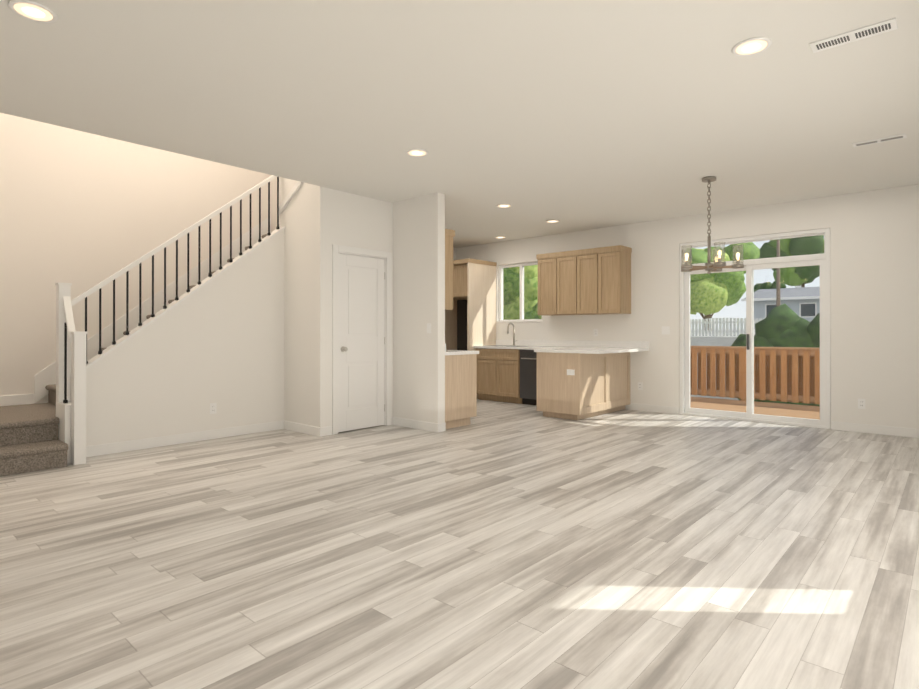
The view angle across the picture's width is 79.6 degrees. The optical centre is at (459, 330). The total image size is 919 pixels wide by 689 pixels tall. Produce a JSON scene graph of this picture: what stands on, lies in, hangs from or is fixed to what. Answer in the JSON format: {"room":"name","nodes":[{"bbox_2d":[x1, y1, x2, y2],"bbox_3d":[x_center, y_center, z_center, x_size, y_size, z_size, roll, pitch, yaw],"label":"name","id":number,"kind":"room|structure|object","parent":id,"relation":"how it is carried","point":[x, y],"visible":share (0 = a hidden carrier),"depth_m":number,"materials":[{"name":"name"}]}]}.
{"room":"empty living room","nodes":[
{"label":"empty living room","id":0,"kind":"room"},
{"bbox_2d":[0,113,276,403],"bbox_3d":[-4.478,-1.530,6.089,0.150,5.400,6.310,0,0,42],"label":"wall","id":1,"kind":"structure","parent":0,"point":[81,211],"depth_m":6.27,"materials":[{"name":"white paint"}]},
{"bbox_2d":[70,230,283,445],"bbox_3d":[-2.857,-0.028,5.846,0.120,2.395,2.138,0,0,42],"label":"wall","id":2,"kind":"structure","parent":0,"point":[179,368],"depth_m":5.90,"materials":[{"name":"white paint"}]},
{"bbox_2d":[86,421,282,456],"bbox_3d":[-2.808,1.120,5.798,0.014,0.100,2.138,0,0,42],"label":"baseboard","id":3,"kind":"structure","parent":2,"relation":"attached to","point":[115,447],"depth_m":5.69,"materials":[{"name":"white wood"}]},
{"bbox_2d":[70,181,302,378],"bbox_3d":[-2.714,-0.657,5.719,0.535,2.207,2.138,0,0,42],"label":"trim","id":4,"kind":"structure","parent":2,"relation":"on","point":[197,287],"depth_m":5.84,"materials":[{"name":"white wood"}]},
{"bbox_2d":[210,403,216,413],"bbox_3d":[-2.663,0.840,5.964,0.007,0.115,0.070,0,0,42],"label":"outlet","id":5,"kind":"object","parent":2,"relation":"attached to","point":[213,408],"visible":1,"depth_m":5.96,"materials":[{"name":"white plastic"}]},
{"bbox_2d":[279,177,329,427],"bbox_3d":[-1.824,-1.528,6.439,0.870,5.400,0.120,0,0,42],"label":"wall","id":6,"kind":"structure","parent":0,"point":[304,217],"depth_m":6.28,"materials":[{"name":"white paint"}]},
{"bbox_2d":[283,420,321,436],"bbox_3d":[-1.809,1.121,6.326,0.734,0.100,0.017,0,0,42],"label":"baseboard","id":7,"kind":"structure","parent":6,"relation":"attached to","point":[302,428],"depth_m":6.30,"materials":[{"name":"white wood"}]},
{"bbox_2d":[329,189,392,425],"bbox_3d":[-1.190,-0.363,6.580,0.120,3.070,0.940,0,0,42],"label":"wall","id":8,"kind":"structure","parent":0,"point":[359,221],"depth_m":6.47,"materials":[{"name":"white paint"}]},
{"bbox_2d":[338,253,384,431],"bbox_3d":[-1.136,0.138,6.537,0.109,2.043,0.702,0,0,42],"label":"closet door","id":9,"kind":"structure","parent":8,"relation":"in","point":[361,310],"depth_m":6.53,"materials":[{"name":"white wood"}]},
{"bbox_2d":[332,244,391,434],"bbox_3d":[-1.184,0.099,6.572,0.138,2.145,0.870,0,0,42],"label":"door frame","id":10,"kind":"structure","parent":8,"relation":"attached to","point":[355,251],"depth_m":6.62,"materials":[{"name":"white wood"}]},
{"bbox_2d":[393,192,444,423],"bbox_3d":[-0.546,-0.363,6.713,0.900,3.070,0.120,0,0,42],"label":"wall","id":11,"kind":"structure","parent":0,"point":[418,302],"depth_m":6.57,"materials":[{"name":"white paint"}]},
{"bbox_2d":[392,417,439,431],"bbox_3d":[-0.544,1.122,6.611,0.794,0.100,0.028,0,0,42],"label":"baseboard","id":12,"kind":"structure","parent":11,"relation":"attached to","point":[428,426],"depth_m":6.58,"materials":[{"name":"white wood"}]},
{"bbox_2d":[427,323,430,332],"bbox_3d":[-0.359,-0.028,6.457,0.070,0.115,0.008,0,0,42],"label":"light switch","id":13,"kind":"object","parent":11,"relation":"attached to","point":[428,327],"visible":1,"depth_m":6.45,"materials":[{"name":"white plastic"}]},
{"bbox_2d":[453,248,455,259],"bbox_3d":[-1.171,-0.355,9.466,0.150,3.070,3.140,0,0,42],"label":"wall","id":14,"kind":"structure","parent":0,"point":[454,253],"depth_m":10.55,"materials":[{"name":"white paint"}]},
{"bbox_2d":[0,399,918,688],"bbox_3d":[-0.398,1.226,4.525,8.300,0.120,9.750,0,0,42],"label":"floor","id":15,"kind":"structure","parent":0,"point":[502,545],"depth_m":2.79,"materials":[{"name":"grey wood"}]},
{"bbox_2d":[0,216,270,476],"bbox_3d":[-3.432,-0.242,5.880,1.675,2.824,4.802,0,0,42],"label":"staircase","id":16,"kind":"structure","parent":15,"relation":"on","point":[34,437],"depth_m":5.31,"materials":[{"name":"carpet"}]},
{"bbox_2d":[55,175,279,464],"bbox_3d":[-2.668,-0.514,5.826,0.416,3.365,2.558,0,0,42],"label":"stair railing","id":17,"kind":"object","parent":16,"relation":"on","point":[67,364],"visible":0.96,"depth_m":5.00,"materials":[{"name":"white wood"}]},
{"bbox_2d":[445,356,476,428],"bbox_3d":[-0.269,0.733,6.962,0.785,0.880,0.622,0,0,42],"label":"base cabinet","id":18,"kind":"object","parent":15,"relation":"on","point":[460,387],"depth_m":6.69,"materials":[{"name":"brown wood"}]},
{"bbox_2d":[445,348,478,355],"bbox_3d":[-0.696,0.273,7.352,1.980,0.040,0.628,0,0,42],"label":"countertop","id":19,"kind":"structure","parent":18,"relation":"on","point":[447,352],"depth_m":6.67,"materials":[{"name":"white stone"}]},
{"bbox_2d":[445,258,496,398],"bbox_3d":[0.052,-0.023,9.971,0.987,2.410,0.747,0,0,42],"label":"cabinet","id":20,"kind":"object","parent":15,"relation":"on","point":[470,319],"visible":0.38,"depth_m":9.70,"materials":[{"name":"brown wood"}]},
{"bbox_2d":[475,348,518,403],"bbox_3d":[0.819,0.740,9.350,0.919,0.880,0.641,0,0,42],"label":"base cabinet","id":21,"kind":"object","parent":15,"relation":"on","point":[497,369],"depth_m":9.09,"materials":[{"name":"brown wood"}]},
{"bbox_2d":[519,349,534,404],"bbox_3d":[1.358,0.739,8.865,0.665,0.880,0.641,0,0,42],"label":"dishwasher","id":22,"kind":"object","parent":15,"relation":"on","point":[526,357],"depth_m":8.72,"materials":[{"name":"black metal"}]},
{"bbox_2d":[535,352,610,419],"bbox_3d":[1.565,0.735,7.625,0.665,0.880,0.783,0,0,42],"label":"base cabinet","id":23,"kind":"object","parent":15,"relation":"on","point":[593,386],"depth_m":7.38,"materials":[{"name":"brown wood"}]},
{"bbox_2d":[567,369,574,374],"bbox_3d":[1.450,0.544,7.196,0.115,0.075,0.008,0,0,42],"label":"outlet","id":24,"kind":"object","parent":23,"relation":"attached to","point":[570,372],"visible":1,"depth_m":7.19,"materials":[{"name":"white plastic"}]},
{"bbox_2d":[532,347,629,353],"bbox_3d":[1.670,0.274,7.549,0.984,0.040,0.870,0,0,42],"label":"countertop","id":25,"kind":"structure","parent":23,"relation":"on","point":[561,349],"depth_m":7.40,"materials":[{"name":"stone"}]},
{"bbox_2d":[611,352,629,411],"bbox_3d":[2.041,0.736,8.156,0.665,0.880,0.783,0,0,42],"label":"base cabinet","id":26,"kind":"object","parent":15,"relation":"on","point":[620,362],"depth_m":8.01,"materials":[{"name":"brown wood"}]},
{"bbox_2d":[473,340,648,351],"bbox_3d":[1.495,0.227,8.733,2.828,0.140,0.657,0,0,42],"label":"countertop","id":27,"kind":"structure","parent":26,"relation":"on","point":[581,347],"depth_m":8.81,"materials":[{"name":"stone"}]},
{"bbox_2d":[490,323,518,346],"bbox_3d":[0.811,0.060,9.343,0.720,0.396,0.428,0,0,42],"label":"kitchen faucet","id":28,"kind":"object","parent":27,"relation":"on","point":[514,341],"visible":0.98,"depth_m":9.47,"materials":[{"name":"silver metal"}]},
{"bbox_2d":[0,0,918,247],"bbox_3d":[-0.324,-1.754,4.466,8.100,0.300,9.750,0,0,42],"label":"ceiling","id":29,"kind":"structure","parent":0,"point":[575,115],"depth_m":3.78,"materials":[{"name":"white paint"}]},
{"bbox_2d":[8,0,57,22],"bbox_3d":[-2.142,-1.605,2.772,0.202,0.013,0.202,0,0,42],"label":"recessed light","id":30,"kind":"object","parent":29,"relation":"in","point":[33,11],"visible":1,"depth_m":2.76,"materials":[{"name":"white"}]},
{"bbox_2d":[406,149,427,156],"bbox_3d":[-0.382,-1.599,4.955,0.202,0.013,0.202,0,0,42],"label":"recessed light","id":31,"kind":"object","parent":29,"relation":"in","point":[417,152],"visible":0.98,"depth_m":4.93,"materials":[{"name":"white"}]},
{"bbox_2d":[497,204,511,207],"bbox_3d":[0.570,-1.593,7.031,0.202,0.013,0.202,0,0,42],"label":"recessed light","id":32,"kind":"object","parent":29,"relation":"in","point":[504,205],"visible":1,"depth_m":7.00,"materials":[{"name":"white"}]},
{"bbox_2d":[546,220,558,222],"bbox_3d":[1.354,-1.590,8.007,0.202,0.013,0.202,0,0,42],"label":"recessed light","id":33,"kind":"object","parent":29,"relation":"in","point":[551,221],"visible":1,"depth_m":8.00,"materials":[{"name":"white"}]},
{"bbox_2d":[681,176,743,273],"bbox_3d":[2.626,-1.095,5.790,0.625,1.008,0.606,0,0,42],"label":"chandelier","id":34,"kind":"object","parent":29,"relation":"hanging from","point":[716,265],"visible":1,"depth_m":5.72,"materials":[{"name":"silver metal"}]},
{"bbox_2d":[732,37,771,55],"bbox_3d":[1.649,-1.604,3.116,0.202,0.013,0.202,0,0,42],"label":"recessed light","id":35,"kind":"object","parent":29,"relation":"in","point":[751,46],"visible":1,"depth_m":3.10,"materials":[{"name":"white"}]},
{"bbox_2d":[809,18,897,52],"bbox_3d":[2.140,-1.603,3.004,0.380,0.008,0.130,0,0,42],"label":"ceiling vent","id":36,"kind":"object","parent":29,"relation":"in","point":[857,34],"visible":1,"depth_m":2.99,"materials":[{"name":"white metal"}]},
{"bbox_2d":[852,134,906,146],"bbox_3d":[3.530,-1.598,4.639,0.360,0.008,0.110,0,0,42],"label":"ceiling vent","id":37,"kind":"object","parent":29,"relation":"in","point":[884,139],"visible":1,"depth_m":4.63,"materials":[{"name":"white metal"}]},
{"bbox_2d":[456,184,918,428],"bbox_3d":[2.885,-0.359,8.032,8.100,3.070,0.150,0,0,42],"label":"wall","id":38,"kind":"structure","parent":0,"point":[874,294],"depth_m":6.54,"materials":[{"name":"white paint"}]},
{"bbox_2d":[497,262,541,321],"bbox_3d":[1.072,-0.664,9.635,0.954,1.025,0.132,0,0,42],"label":"kitchen window","id":39,"kind":"structure","parent":38,"relation":"in","point":[520,266],"depth_m":9.65,"materials":[{"name":"white plastic"}]},
{"bbox_2d":[536,253,559,315],"bbox_3d":[1.530,-0.741,8.909,0.416,0.980,0.354,0,0,42],"label":"upper cabinet","id":40,"kind":"object","parent":38,"relation":"attached to","point":[548,263],"depth_m":8.78,"materials":[{"name":"brown wood"}]},
{"bbox_2d":[560,250,579,314],"bbox_3d":[1.775,-0.741,8.688,0.473,0.980,0.354,0,0,42],"label":"upper cabinet","id":41,"kind":"object","parent":38,"relation":"attached to","point":[569,260],"depth_m":8.52,"materials":[{"name":"brown wood"}]},
{"bbox_2d":[580,247,611,314],"bbox_3d":[2.041,-0.742,8.449,0.474,0.980,0.354,0,0,42],"label":"upper cabinet","id":42,"kind":"object","parent":38,"relation":"attached to","point":[593,281],"depth_m":8.29,"materials":[{"name":"brown wood"}]},
{"bbox_2d":[600,245,631,313],"bbox_3d":[2.286,-0.743,8.229,0.416,0.980,0.354,0,0,42],"label":"upper cabinet","id":43,"kind":"object","parent":38,"relation":"attached to","point":[615,261],"depth_m":8.08,"materials":[{"name":"brown wood"}]},
{"bbox_2d":[638,382,642,389],"bbox_3d":[2.661,0.816,8.123,0.070,0.115,0.007,0,0,42],"label":"electrical outlet","id":44,"kind":"object","parent":38,"relation":"attached to","point":[640,385],"visible":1,"depth_m":8.12,"materials":[{"name":"white plastic"}]},
{"bbox_2d":[631,403,678,413],"bbox_3d":[2.813,1.126,7.982,0.705,0.100,0.014,0,0,42],"label":"baseboard","id":45,"kind":"structure","parent":38,"relation":"attached to","point":[634,406],"depth_m":7.96,"materials":[{"name":"white wood"}]},
{"bbox_2d":[662,326,669,333],"bbox_3d":[2.944,-0.004,7.871,0.115,0.115,0.008,0,0,42],"label":"light switch","id":46,"kind":"object","parent":38,"relation":"attached to","point":[665,329],"visible":1,"depth_m":7.87,"materials":[{"name":"white plastic"}]},
{"bbox_2d":[680,228,830,428],"bbox_3d":[3.787,-0.025,7.194,1.774,2.397,0.150,0,0,42],"label":"door","id":47,"kind":"structure","parent":38,"relation":"in","point":[822,260],"depth_m":7.13,"materials":[{"name":"white plastic"}]},
{"bbox_2d":[858,399,864,408],"bbox_3d":[4.632,0.841,6.352,0.070,0.115,0.007,0,0,42],"label":"electrical outlet","id":48,"kind":"object","parent":38,"relation":"attached to","point":[861,403],"visible":1,"depth_m":6.35,"materials":[{"name":"white plastic"}]},
{"bbox_2d":[831,421,918,437],"bbox_3d":[5.064,1.120,5.956,1.750,0.100,0.017,0,0,42],"label":"baseboard","id":49,"kind":"structure","parent":38,"relation":"attached to","point":[843,426],"depth_m":6.25,"materials":[{"name":"white wood"}]},
{"bbox_3d":[-1.617,-1.525,7.679,1.980,5.400,0.120,0,0,42],"label":"wall","id":50,"kind":"structure","parent":0,"visible":0},
{"bbox_2d":[445,229,454,309],"bbox_3d":[-0.853,-0.746,7.300,1.844,0.981,0.334,0,0,42],"label":"wall cabinet","id":51,"kind":"object","parent":50,"relation":"attached to","point":[449,234],"visible":0.08,"depth_m":6.74,"materials":[{"name":"brown wood"}]},
{"label":"outside","id":52,"kind":"structure","parent":0,"visible":0},
{"bbox_3d":[0.857,2.249,15.939,100.000,0.300,8.890,0,0,42],"label":"ground","id":53,"kind":"structure","parent":52,"visible":0},
{"bbox_2d":[503,265,541,319],"bbox_3d":[2.945,-2.750,25.342,13.399,9.752,14.431,0,0,42],"label":"trees","id":54,"kind":"object","parent":53,"relation":"on","point":[530,280],"depth_m":17.98,"materials":[{"name":"green plant"}]},
{"bbox_2d":[690,346,819,419],"bbox_3d":[4.522,1.183,8.802,6.200,1.790,3.170,0,0,42],"label":"deck","id":55,"kind":"object","parent":53,"relation":"on","point":[769,380],"depth_m":9.84,"materials":[{"name":"brown wood"}]},
{"bbox_2d":[731,304,819,405],"bbox_3d":[8.623,0.808,12.940,4.288,2.972,1.788,0,0,42],"label":"hedge","id":56,"kind":"object","parent":53,"relation":"on","point":[785,341],"depth_m":13.14,"materials":[{"name":"green plant"}]},
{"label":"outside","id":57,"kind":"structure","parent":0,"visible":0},
{"bbox_2d":[690,329,754,399],"bbox_3d":[28.231,1.088,46.392,100.000,2.800,73.000,0,0,42],"label":"terrace","id":58,"kind":"object","parent":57,"point":[698,341],"depth_m":17.78,"materials":[{"name":"concrete"}]},
{"bbox_2d":[690,318,764,335],"bbox_3d":[7.034,-0.119,19.900,7.900,0.620,0.050,0,0,42],"label":"fence","id":59,"kind":"object","parent":58,"relation":"on","point":[709,322],"depth_m":18.39,"materials":[{"name":"white wood"}]},
{"bbox_2d":[686,235,823,330],"bbox_3d":[32.851,-5.822,57.018,23.257,11.982,71.955,0,0,42],"label":"trees","id":60,"kind":"object","parent":58,"relation":"on","point":[797,279],"depth_m":28.84,"materials":[{"name":"green plant"}]},
{"bbox_2d":[776,239,779,306],"bbox_3d":[22.860,-3.932,39.536,2.000,7.600,0.280,0,0,42],"label":"pole","id":61,"kind":"object","parent":58,"relation":"on","point":[778,272],"depth_m":39.45,"materials":[{"name":"brown wood"}]},
{"bbox_2d":[741,287,819,328],"bbox_3d":[34.641,-2.015,45.305,18.200,3.700,11.260,0,0,42],"label":"house","id":62,"kind":"structure","parent":58,"relation":"on","point":[792,304],"depth_m":46.08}
]}

